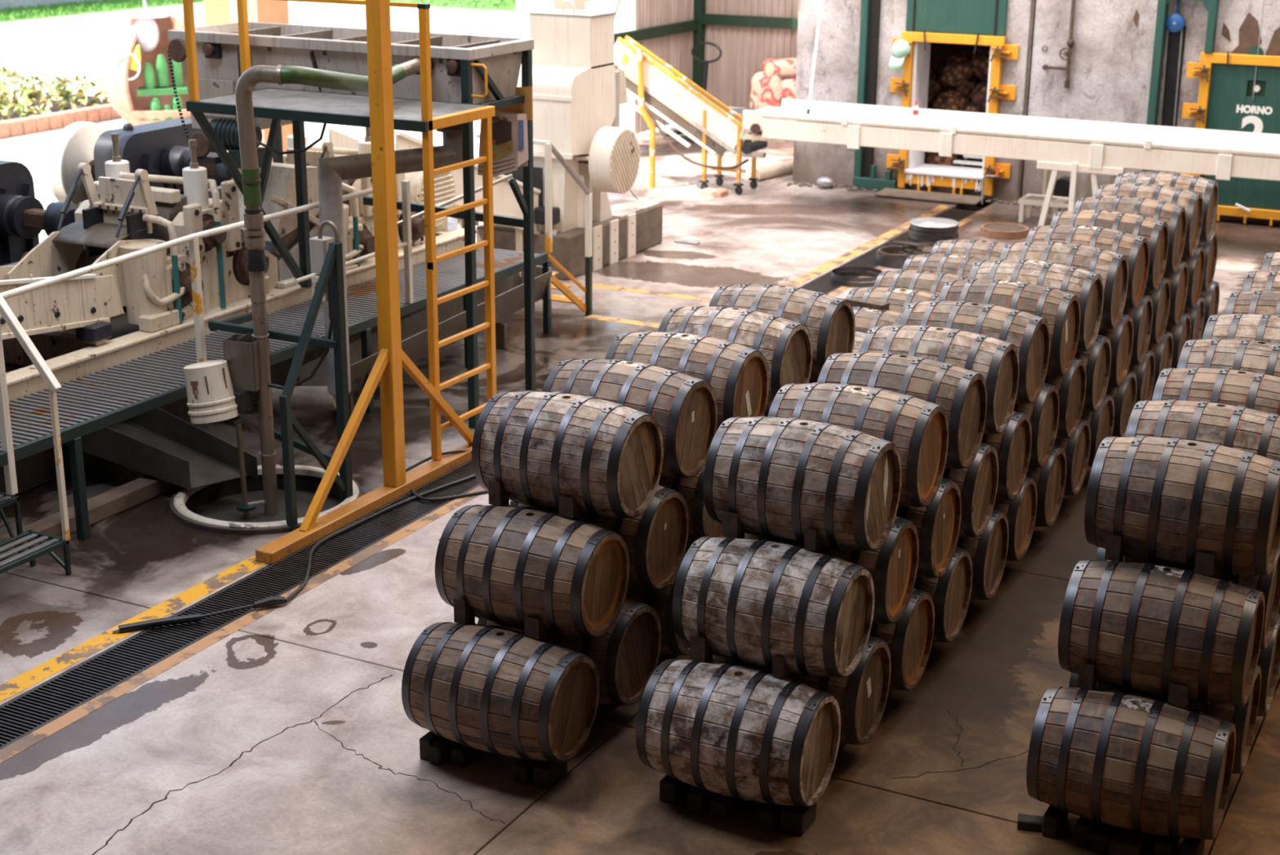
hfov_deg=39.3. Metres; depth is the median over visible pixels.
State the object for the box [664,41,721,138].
jack
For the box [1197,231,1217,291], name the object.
barrel
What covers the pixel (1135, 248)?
barrel
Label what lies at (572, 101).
hood
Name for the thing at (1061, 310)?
barrel
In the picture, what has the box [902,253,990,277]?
barrel
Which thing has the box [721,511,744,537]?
wedge
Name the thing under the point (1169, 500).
barrel
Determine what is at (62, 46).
ground
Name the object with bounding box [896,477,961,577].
barrel
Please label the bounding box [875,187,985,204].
steel plate
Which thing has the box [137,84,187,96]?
shelf
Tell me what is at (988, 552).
barrel
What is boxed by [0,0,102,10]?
wall
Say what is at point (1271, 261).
barrel
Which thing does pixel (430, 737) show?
block
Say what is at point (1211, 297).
barrel
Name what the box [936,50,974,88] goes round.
heart
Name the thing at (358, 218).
mill
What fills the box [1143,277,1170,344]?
barrel
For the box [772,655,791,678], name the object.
wedge
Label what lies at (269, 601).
hose
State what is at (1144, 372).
barrel
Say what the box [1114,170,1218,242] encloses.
barrel
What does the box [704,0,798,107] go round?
wall
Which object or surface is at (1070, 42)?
pipe
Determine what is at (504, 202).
conveyor
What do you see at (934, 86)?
heart
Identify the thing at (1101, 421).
barrel
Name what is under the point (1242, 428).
barrel
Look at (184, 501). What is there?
ring
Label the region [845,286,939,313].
barrel
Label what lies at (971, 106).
heart
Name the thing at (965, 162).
steps
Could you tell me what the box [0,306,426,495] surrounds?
frame
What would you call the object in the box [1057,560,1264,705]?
barrel
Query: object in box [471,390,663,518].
barrel
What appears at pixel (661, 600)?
barrel
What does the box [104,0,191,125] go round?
sculpture
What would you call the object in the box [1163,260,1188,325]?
barrel
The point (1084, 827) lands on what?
block
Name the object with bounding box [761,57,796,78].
sack
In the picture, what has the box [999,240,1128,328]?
barrel
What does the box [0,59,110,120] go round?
flower bed
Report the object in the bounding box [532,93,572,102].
flange
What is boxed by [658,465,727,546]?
barrel
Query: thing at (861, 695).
barrel
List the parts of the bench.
leg, bench rail, leg, bench rail, bench rail, leg, bench rail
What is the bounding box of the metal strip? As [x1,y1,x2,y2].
[674,239,700,244]
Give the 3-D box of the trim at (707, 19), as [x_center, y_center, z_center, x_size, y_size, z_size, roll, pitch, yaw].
[2.770,-6.989,31.051,3.980,0.180,0.120,9,20,26]
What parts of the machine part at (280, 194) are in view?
chute sill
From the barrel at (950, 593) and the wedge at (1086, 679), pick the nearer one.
the wedge at (1086, 679)
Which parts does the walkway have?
rail post, leg, handrail, rail post, knee rail, leg, rail post, conduit rail, leg, stair rail, leg, rail post, stair rail, stair rail post, stair rail post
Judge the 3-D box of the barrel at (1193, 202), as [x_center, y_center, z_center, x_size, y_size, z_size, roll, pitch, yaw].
[4.520,-1.852,16.005,0.880,0.673,0.666,9,21,26]
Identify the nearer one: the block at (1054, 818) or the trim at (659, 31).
the block at (1054, 818)
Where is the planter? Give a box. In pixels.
[0,88,121,138]
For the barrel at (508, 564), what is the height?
0.653 m
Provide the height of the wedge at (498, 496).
0.163 m
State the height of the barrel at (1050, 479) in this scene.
0.661 m
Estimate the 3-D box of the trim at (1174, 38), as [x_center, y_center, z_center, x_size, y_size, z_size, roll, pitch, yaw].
[7.098,-7.134,22.777,0.650,9.000,0.252,9,20,26]
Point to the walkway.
(99, 400)
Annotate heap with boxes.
[875,240,929,268]
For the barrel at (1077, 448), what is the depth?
13.05 m
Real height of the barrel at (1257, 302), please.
0.656 m
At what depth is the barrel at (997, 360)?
10.87 m
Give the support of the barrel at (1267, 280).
on the barrel
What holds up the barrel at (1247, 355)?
on the barrel
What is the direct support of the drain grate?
in the floor
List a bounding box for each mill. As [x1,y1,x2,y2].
[6,133,278,332]
[270,127,425,270]
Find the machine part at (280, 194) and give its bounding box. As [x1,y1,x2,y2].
[231,162,319,288]
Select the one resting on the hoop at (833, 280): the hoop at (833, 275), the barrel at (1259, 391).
the hoop at (833, 275)
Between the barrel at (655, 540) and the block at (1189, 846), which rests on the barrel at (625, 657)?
the barrel at (655, 540)
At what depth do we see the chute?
13.57 m
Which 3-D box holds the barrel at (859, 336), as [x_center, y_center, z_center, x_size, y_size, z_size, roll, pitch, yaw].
[1.441,-0.410,13.208,0.880,0.661,0.654,9,20,26]
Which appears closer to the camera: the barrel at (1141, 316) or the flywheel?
the barrel at (1141, 316)
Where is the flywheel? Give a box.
[48,121,111,204]
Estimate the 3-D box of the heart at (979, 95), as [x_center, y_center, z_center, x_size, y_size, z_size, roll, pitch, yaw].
[5.052,-4.802,25.945,0.488,0.466,0.545,-1,18,-5]
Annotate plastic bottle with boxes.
[912,101,918,119]
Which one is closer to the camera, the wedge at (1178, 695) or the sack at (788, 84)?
the wedge at (1178, 695)
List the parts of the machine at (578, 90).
gear motor, leg, box lid, guard arm, anchor plate, anchor plate, anchor plate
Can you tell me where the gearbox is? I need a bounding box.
[0,160,39,266]
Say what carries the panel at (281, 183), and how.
attached to the machine part at (280, 194)
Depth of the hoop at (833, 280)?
20.18 m
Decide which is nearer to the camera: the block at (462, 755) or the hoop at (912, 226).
the block at (462, 755)
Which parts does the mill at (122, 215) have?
throat plate, turnbuckle rod, plate, lever arm, guide plate, throat plate, cylinder rod, feed plate, turnbuckle rod, feed plate, guide plate, lever arm, bearing seat, cylinder rod, plate, bearing seat, bearing seat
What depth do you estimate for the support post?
12.83 m
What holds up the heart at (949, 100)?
on the heart
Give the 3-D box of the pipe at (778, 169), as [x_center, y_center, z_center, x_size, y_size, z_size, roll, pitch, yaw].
[2.479,-4.032,27.408,0.180,0.176,2.634,13,22,34]
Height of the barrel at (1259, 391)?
0.663 m
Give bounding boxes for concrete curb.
[0,474,180,561]
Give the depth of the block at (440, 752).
9.45 m
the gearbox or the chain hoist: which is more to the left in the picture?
the gearbox
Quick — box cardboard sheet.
[494,86,533,119]
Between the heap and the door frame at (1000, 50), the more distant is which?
the door frame at (1000, 50)
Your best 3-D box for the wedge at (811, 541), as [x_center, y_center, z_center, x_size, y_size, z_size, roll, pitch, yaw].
[0.871,0.561,8.995,0.060,0.140,0.095,9,20,26]
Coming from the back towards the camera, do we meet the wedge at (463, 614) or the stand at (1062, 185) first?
the stand at (1062, 185)
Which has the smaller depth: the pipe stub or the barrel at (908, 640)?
the barrel at (908, 640)
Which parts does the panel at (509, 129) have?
brown panel, olive panel, blue panel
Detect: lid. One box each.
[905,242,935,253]
[908,217,959,227]
[980,222,1028,239]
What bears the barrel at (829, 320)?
on the barrel
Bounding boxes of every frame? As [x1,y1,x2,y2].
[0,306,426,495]
[886,29,1019,195]
[1177,51,1279,226]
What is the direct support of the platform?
attached to the support post
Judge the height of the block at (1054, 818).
0.117 m
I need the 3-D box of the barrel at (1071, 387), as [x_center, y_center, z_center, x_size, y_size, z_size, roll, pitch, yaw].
[2.676,-0.266,12.787,0.880,0.665,0.658,9,19,26]
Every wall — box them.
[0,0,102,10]
[634,0,693,133]
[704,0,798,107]
[786,0,1279,224]
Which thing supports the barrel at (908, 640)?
on the rail
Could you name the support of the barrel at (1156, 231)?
on the barrel at (1141, 316)
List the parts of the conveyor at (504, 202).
panel, conveyor leg, conveyor leg, panel, conveyor leg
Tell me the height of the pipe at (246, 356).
3.685 m
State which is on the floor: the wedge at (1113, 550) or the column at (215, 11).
the column at (215, 11)
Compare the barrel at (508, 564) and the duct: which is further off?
the duct
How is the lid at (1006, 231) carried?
on the floor
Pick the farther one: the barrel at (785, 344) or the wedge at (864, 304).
the wedge at (864, 304)
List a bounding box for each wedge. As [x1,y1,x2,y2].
[453,598,475,623]
[488,480,509,506]
[524,616,547,639]
[559,495,582,518]
[688,635,712,662]
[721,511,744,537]
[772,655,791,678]
[804,528,822,551]
[840,297,889,310]
[1077,662,1096,689]
[1104,533,1123,560]
[1167,683,1189,707]
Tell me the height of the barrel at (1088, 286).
0.671 m
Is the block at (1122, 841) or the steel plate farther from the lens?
the steel plate
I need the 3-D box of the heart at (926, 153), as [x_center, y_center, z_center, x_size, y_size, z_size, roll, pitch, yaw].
[4.113,-4.009,26.646,0.593,0.500,0.550,8,19,22]
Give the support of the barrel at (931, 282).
on the barrel
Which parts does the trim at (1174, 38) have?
arch plate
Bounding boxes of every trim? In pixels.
[613,19,698,45]
[702,13,798,29]
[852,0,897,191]
[1142,0,1209,172]
[1204,0,1219,53]
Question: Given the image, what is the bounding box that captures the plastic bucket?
[183,360,238,423]
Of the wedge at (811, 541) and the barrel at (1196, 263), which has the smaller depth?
the wedge at (811, 541)
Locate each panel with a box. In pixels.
[231,162,319,241]
[477,111,528,177]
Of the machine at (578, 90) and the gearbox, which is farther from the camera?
the machine at (578, 90)
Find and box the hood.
[516,62,616,155]
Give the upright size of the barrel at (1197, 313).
0.666 m
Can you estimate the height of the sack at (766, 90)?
1.065 m
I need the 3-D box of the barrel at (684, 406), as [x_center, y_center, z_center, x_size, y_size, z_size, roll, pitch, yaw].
[-0.068,-0.059,10.277,0.880,0.656,0.648,10,20,26]
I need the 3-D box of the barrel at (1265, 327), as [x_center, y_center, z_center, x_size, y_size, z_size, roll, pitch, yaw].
[4.059,-0.395,11.434,0.880,0.656,0.650,9,20,25]
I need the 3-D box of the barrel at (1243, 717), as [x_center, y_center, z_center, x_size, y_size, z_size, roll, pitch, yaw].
[2.717,1.421,9.302,0.880,0.662,0.656,9,20,25]
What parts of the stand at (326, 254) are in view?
post, post, post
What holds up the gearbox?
on the floor
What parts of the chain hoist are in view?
hoist chain, hoist chain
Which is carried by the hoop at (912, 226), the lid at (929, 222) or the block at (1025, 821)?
the lid at (929, 222)
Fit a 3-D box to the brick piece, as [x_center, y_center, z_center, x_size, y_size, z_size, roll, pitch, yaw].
[1.043,-3.324,25.371,0.350,0.070,0.250,9,20,26]
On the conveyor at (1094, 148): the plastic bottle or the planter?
the plastic bottle
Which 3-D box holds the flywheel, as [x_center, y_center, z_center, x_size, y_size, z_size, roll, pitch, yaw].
[-5.316,-1.917,17.475,0.240,2.100,0.880,9,20,26]
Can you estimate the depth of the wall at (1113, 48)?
24.41 m
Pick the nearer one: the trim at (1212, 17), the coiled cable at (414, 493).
the coiled cable at (414, 493)
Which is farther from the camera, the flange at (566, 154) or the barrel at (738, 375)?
the flange at (566, 154)
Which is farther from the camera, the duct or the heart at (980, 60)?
the heart at (980, 60)
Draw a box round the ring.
[169,464,362,534]
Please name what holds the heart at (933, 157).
on the floor
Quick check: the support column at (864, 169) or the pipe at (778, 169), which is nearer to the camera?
the support column at (864, 169)
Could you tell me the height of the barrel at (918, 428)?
0.654 m
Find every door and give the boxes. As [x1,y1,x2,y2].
[905,0,1008,35]
[1200,0,1279,210]
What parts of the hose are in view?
trigger handle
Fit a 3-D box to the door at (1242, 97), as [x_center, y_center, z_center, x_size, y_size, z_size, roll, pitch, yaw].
[7.953,-4.804,23.032,1.130,3.980,0.096,9,20,26]
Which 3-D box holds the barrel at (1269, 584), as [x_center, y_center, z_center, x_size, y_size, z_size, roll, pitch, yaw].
[2.889,0.804,9.444,0.881,0.655,0.648,10,20,26]
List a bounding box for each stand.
[208,220,353,530]
[1040,169,1076,213]
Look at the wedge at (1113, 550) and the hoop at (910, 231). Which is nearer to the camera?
the wedge at (1113, 550)
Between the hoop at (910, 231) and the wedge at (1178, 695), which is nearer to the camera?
the wedge at (1178, 695)
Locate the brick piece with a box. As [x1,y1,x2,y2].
[698,187,728,197]
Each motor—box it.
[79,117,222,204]
[160,145,231,185]
[404,170,455,231]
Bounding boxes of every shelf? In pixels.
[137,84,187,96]
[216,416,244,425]
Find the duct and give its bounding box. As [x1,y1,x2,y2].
[316,124,462,394]
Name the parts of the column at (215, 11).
downpipe casing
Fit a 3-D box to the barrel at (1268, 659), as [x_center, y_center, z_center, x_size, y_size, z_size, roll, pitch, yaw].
[3.055,1.228,9.916,0.880,0.654,0.648,9,20,25]
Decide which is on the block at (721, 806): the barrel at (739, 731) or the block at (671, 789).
the barrel at (739, 731)
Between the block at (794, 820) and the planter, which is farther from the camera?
the planter
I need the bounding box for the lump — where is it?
[816,177,832,187]
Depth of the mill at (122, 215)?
14.46 m
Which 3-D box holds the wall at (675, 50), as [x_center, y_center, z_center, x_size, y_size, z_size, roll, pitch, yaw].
[0.494,-9.335,30.235,0.044,8.450,2.400,9,20,26]
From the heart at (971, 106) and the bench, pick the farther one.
the heart at (971, 106)
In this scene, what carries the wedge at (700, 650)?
on the barrel at (739, 731)
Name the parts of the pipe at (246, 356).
clamp arm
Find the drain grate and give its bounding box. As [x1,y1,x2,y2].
[0,208,978,749]
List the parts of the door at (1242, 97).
door panel, door panel, lifting plate, door panel, door panel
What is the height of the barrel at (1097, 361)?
0.660 m
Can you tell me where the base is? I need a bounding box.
[271,265,553,416]
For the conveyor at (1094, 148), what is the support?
on the floor
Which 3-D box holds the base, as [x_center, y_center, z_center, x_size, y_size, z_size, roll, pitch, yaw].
[-1.970,-0.793,16.376,0.698,0.680,3.790,9,20,26]
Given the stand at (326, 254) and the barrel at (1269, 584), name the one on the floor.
the stand at (326, 254)
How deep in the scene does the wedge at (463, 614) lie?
9.43 m
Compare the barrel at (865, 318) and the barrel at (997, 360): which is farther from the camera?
the barrel at (865, 318)
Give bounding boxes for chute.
[62,407,257,489]
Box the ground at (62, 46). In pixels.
[0,0,635,243]
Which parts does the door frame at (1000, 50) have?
bracket plate, bracket plate, bracket plate, post, sill, post, bracket plate, bracket plate, bracket plate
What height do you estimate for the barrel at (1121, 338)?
0.662 m
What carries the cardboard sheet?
attached to the hopper
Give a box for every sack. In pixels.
[747,70,784,108]
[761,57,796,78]
[782,77,795,99]
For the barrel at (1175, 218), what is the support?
on the barrel at (1161, 297)
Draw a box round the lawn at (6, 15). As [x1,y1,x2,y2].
[0,0,595,22]
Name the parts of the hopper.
drive chain, inspection plate, drive motor, leg, casing, cross plate, leg, cross plate, cross plate, cross plate, cross plate, leg, grab handle, leg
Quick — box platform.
[182,0,496,460]
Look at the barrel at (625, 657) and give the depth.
9.72 m
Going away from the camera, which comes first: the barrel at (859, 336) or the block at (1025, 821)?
the block at (1025, 821)
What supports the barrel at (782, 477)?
on the barrel at (752, 601)
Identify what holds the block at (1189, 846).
on the floor
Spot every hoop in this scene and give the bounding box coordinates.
[830,271,879,287]
[831,266,882,282]
[907,234,954,242]
[908,225,957,237]
[909,229,959,242]
[910,223,959,232]
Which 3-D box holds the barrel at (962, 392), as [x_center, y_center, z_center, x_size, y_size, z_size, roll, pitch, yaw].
[1.518,-0.105,10.463,0.881,0.655,0.649,9,20,26]
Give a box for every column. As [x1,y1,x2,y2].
[203,0,293,162]
[515,0,586,66]
[692,0,706,87]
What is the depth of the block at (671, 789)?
9.09 m
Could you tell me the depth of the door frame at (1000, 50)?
25.03 m
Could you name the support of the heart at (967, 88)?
on the heart at (949, 100)
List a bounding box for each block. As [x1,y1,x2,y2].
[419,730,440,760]
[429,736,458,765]
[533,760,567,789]
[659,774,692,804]
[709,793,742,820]
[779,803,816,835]
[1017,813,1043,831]
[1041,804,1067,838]
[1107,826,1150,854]
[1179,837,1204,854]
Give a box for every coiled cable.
[405,449,471,471]
[409,488,488,501]
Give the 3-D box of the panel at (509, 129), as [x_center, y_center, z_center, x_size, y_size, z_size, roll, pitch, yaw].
[-1.166,-2.375,15.071,0.473,0.540,0.138,9,20,26]
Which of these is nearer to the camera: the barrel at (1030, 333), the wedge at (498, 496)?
the wedge at (498, 496)
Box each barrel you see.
[401,622,599,761]
[435,504,629,637]
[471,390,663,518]
[477,595,661,705]
[509,484,688,589]
[542,358,717,478]
[604,330,768,431]
[626,553,689,654]
[635,658,840,806]
[657,306,813,411]
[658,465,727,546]
[672,536,874,677]
[702,416,902,551]
[708,283,855,382]
[712,635,891,744]
[744,515,919,623]
[767,382,948,506]
[817,351,986,468]
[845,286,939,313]
[852,306,902,333]
[852,330,866,352]
[859,324,1019,434]
[869,587,934,690]
[873,269,968,294]
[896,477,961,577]
[898,300,1050,404]
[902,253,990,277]
[913,546,972,642]
[930,239,1007,260]
[937,279,1080,376]
[942,442,998,537]
[955,509,1008,599]
[967,258,1103,351]
[981,410,1031,501]
[993,475,1037,560]
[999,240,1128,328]
[1013,382,1059,467]
[1025,224,1149,308]
[1026,445,1066,527]
[1026,686,1235,839]
[1044,357,1086,438]
[1050,209,1168,289]
[1053,417,1090,495]
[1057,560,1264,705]
[1068,665,1261,773]
[1073,195,1186,272]
[1074,334,1111,411]
[1080,393,1114,466]
[1084,435,1279,575]
[1093,182,1203,257]
[1095,543,1279,648]
[1097,313,1133,387]
[1106,370,1137,436]
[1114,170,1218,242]
[1122,294,1152,364]
[1124,399,1279,461]
[1128,349,1155,403]
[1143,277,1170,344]
[1147,329,1173,395]
[1151,367,1279,414]
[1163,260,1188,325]
[1165,312,1191,368]
[1176,337,1279,377]
[1181,245,1204,308]
[1183,296,1204,339]
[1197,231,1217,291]
[1200,280,1219,338]
[1202,313,1279,343]
[1224,290,1279,315]
[1241,269,1279,291]
[1257,613,1279,715]
[1260,252,1279,271]
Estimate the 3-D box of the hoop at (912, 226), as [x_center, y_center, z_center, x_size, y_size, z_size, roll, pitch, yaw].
[3.662,-2.509,22.290,0.596,0.055,0.596,9,20,26]
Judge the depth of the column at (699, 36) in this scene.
31.94 m
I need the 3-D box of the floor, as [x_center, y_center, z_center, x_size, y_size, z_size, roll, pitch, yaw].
[1.641,0.824,13.341,20.400,0.502,35.800,9,20,26]
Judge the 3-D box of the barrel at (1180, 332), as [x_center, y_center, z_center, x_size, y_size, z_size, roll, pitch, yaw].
[4.514,-0.812,16.336,0.880,0.654,0.648,9,20,25]
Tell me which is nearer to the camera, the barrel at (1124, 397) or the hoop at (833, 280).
the barrel at (1124, 397)
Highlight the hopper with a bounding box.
[167,22,535,428]
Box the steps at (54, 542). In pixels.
[0,295,71,574]
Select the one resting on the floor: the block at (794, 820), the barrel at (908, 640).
the block at (794, 820)
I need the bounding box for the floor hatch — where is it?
[723,173,789,186]
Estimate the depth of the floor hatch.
26.47 m
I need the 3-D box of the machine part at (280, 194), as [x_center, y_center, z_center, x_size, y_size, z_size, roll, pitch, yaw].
[-3.254,-1.854,16.006,0.800,0.994,0.870,9,20,26]
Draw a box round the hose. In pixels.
[111,474,475,632]
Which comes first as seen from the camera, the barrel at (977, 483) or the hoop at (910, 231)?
the barrel at (977, 483)
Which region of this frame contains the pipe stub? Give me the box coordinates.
[980,167,1000,204]
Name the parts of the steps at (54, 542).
tread frame, tread frame, tread frame, leg, stair rail, leg, tread frame, tread frame, rail post, leg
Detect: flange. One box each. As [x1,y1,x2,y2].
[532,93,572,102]
[533,150,572,159]
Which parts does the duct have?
duct leg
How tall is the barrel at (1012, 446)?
0.667 m
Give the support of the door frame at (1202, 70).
attached to the wall at (1113, 48)
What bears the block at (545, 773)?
on the floor
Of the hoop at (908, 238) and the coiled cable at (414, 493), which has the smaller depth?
the coiled cable at (414, 493)
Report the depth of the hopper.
14.96 m
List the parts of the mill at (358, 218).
throat plate, feed plate, turnbuckle rod, lever arm, cylinder rod, plate, bearing seat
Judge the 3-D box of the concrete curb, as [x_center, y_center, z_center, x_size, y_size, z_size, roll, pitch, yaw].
[-4.589,0.981,11.662,0.160,0.130,4.750,9,20,26]
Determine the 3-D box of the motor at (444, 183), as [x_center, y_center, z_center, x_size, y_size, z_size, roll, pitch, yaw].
[-2.185,-2.301,17.876,0.440,0.721,0.640,9,20,26]
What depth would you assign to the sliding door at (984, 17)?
24.68 m
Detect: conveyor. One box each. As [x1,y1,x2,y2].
[328,128,541,275]
[613,35,767,194]
[739,0,1279,226]
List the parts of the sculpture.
lid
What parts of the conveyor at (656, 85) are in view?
return rail, panel, panel, panel, chain, castor plate, leg, castor plate, leg, castor plate, leg, castor plate, tail frame, leg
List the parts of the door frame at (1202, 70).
bracket plate, bracket plate, post, sill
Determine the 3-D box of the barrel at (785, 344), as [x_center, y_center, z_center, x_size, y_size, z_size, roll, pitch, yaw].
[0.598,-0.447,11.508,0.880,0.656,0.648,9,20,26]
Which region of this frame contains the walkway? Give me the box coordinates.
[0,133,591,539]
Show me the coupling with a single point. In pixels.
(20, 216)
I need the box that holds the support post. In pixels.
[255,0,473,564]
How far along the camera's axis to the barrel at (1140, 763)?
8.46 m
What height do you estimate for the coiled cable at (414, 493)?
0.034 m
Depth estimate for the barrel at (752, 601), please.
8.86 m
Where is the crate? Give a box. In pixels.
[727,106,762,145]
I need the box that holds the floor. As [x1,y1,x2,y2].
[0,124,1279,854]
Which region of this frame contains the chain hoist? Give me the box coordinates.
[1159,0,1185,172]
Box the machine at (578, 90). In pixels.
[475,0,662,280]
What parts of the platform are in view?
handrail post, handrail post, support leg, handrail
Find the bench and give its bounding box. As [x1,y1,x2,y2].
[1017,193,1069,222]
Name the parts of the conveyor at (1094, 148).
tail frame, hanger rod, splice plate, splice plate, plate, plate, trestle leg, leg, trestle leg, trestle leg, splice plate, trestle leg, splice plate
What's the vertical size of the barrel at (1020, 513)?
0.656 m
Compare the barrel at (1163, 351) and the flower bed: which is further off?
the flower bed
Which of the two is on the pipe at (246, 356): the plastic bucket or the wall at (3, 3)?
the plastic bucket
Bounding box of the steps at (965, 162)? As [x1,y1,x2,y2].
[952,154,982,168]
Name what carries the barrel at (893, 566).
on the barrel at (861, 695)
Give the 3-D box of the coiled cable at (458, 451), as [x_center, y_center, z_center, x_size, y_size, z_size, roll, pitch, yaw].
[-1.398,0.203,14.199,1.251,0.116,0.101,-16,24,-41]
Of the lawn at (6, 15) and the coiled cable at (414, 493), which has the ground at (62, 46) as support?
the lawn at (6, 15)
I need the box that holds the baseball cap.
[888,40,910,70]
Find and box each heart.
[924,151,931,160]
[924,151,959,165]
[927,68,941,103]
[929,88,969,111]
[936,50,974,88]
[946,75,979,100]
[958,100,986,113]
[970,45,990,80]
[971,79,987,108]
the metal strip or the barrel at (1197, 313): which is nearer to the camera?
the barrel at (1197, 313)
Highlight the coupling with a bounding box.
[0,193,79,239]
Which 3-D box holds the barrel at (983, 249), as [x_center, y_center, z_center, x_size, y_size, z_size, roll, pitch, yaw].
[3.111,-1.380,16.286,0.881,0.653,0.648,9,20,25]
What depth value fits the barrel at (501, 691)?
9.14 m
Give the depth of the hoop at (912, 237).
22.10 m
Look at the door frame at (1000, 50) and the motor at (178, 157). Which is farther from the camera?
the door frame at (1000, 50)
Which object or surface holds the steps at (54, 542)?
on the floor
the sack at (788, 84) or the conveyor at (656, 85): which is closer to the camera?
the conveyor at (656, 85)
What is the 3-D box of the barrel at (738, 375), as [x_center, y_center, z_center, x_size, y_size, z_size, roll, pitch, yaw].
[0.273,-0.251,10.889,0.880,0.655,0.649,9,20,25]
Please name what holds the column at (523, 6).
on the floor
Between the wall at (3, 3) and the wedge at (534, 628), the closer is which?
the wedge at (534, 628)
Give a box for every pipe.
[216,57,420,519]
[750,160,793,181]
[1042,0,1075,88]
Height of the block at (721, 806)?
0.089 m
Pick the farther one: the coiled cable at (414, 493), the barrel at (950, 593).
the coiled cable at (414, 493)

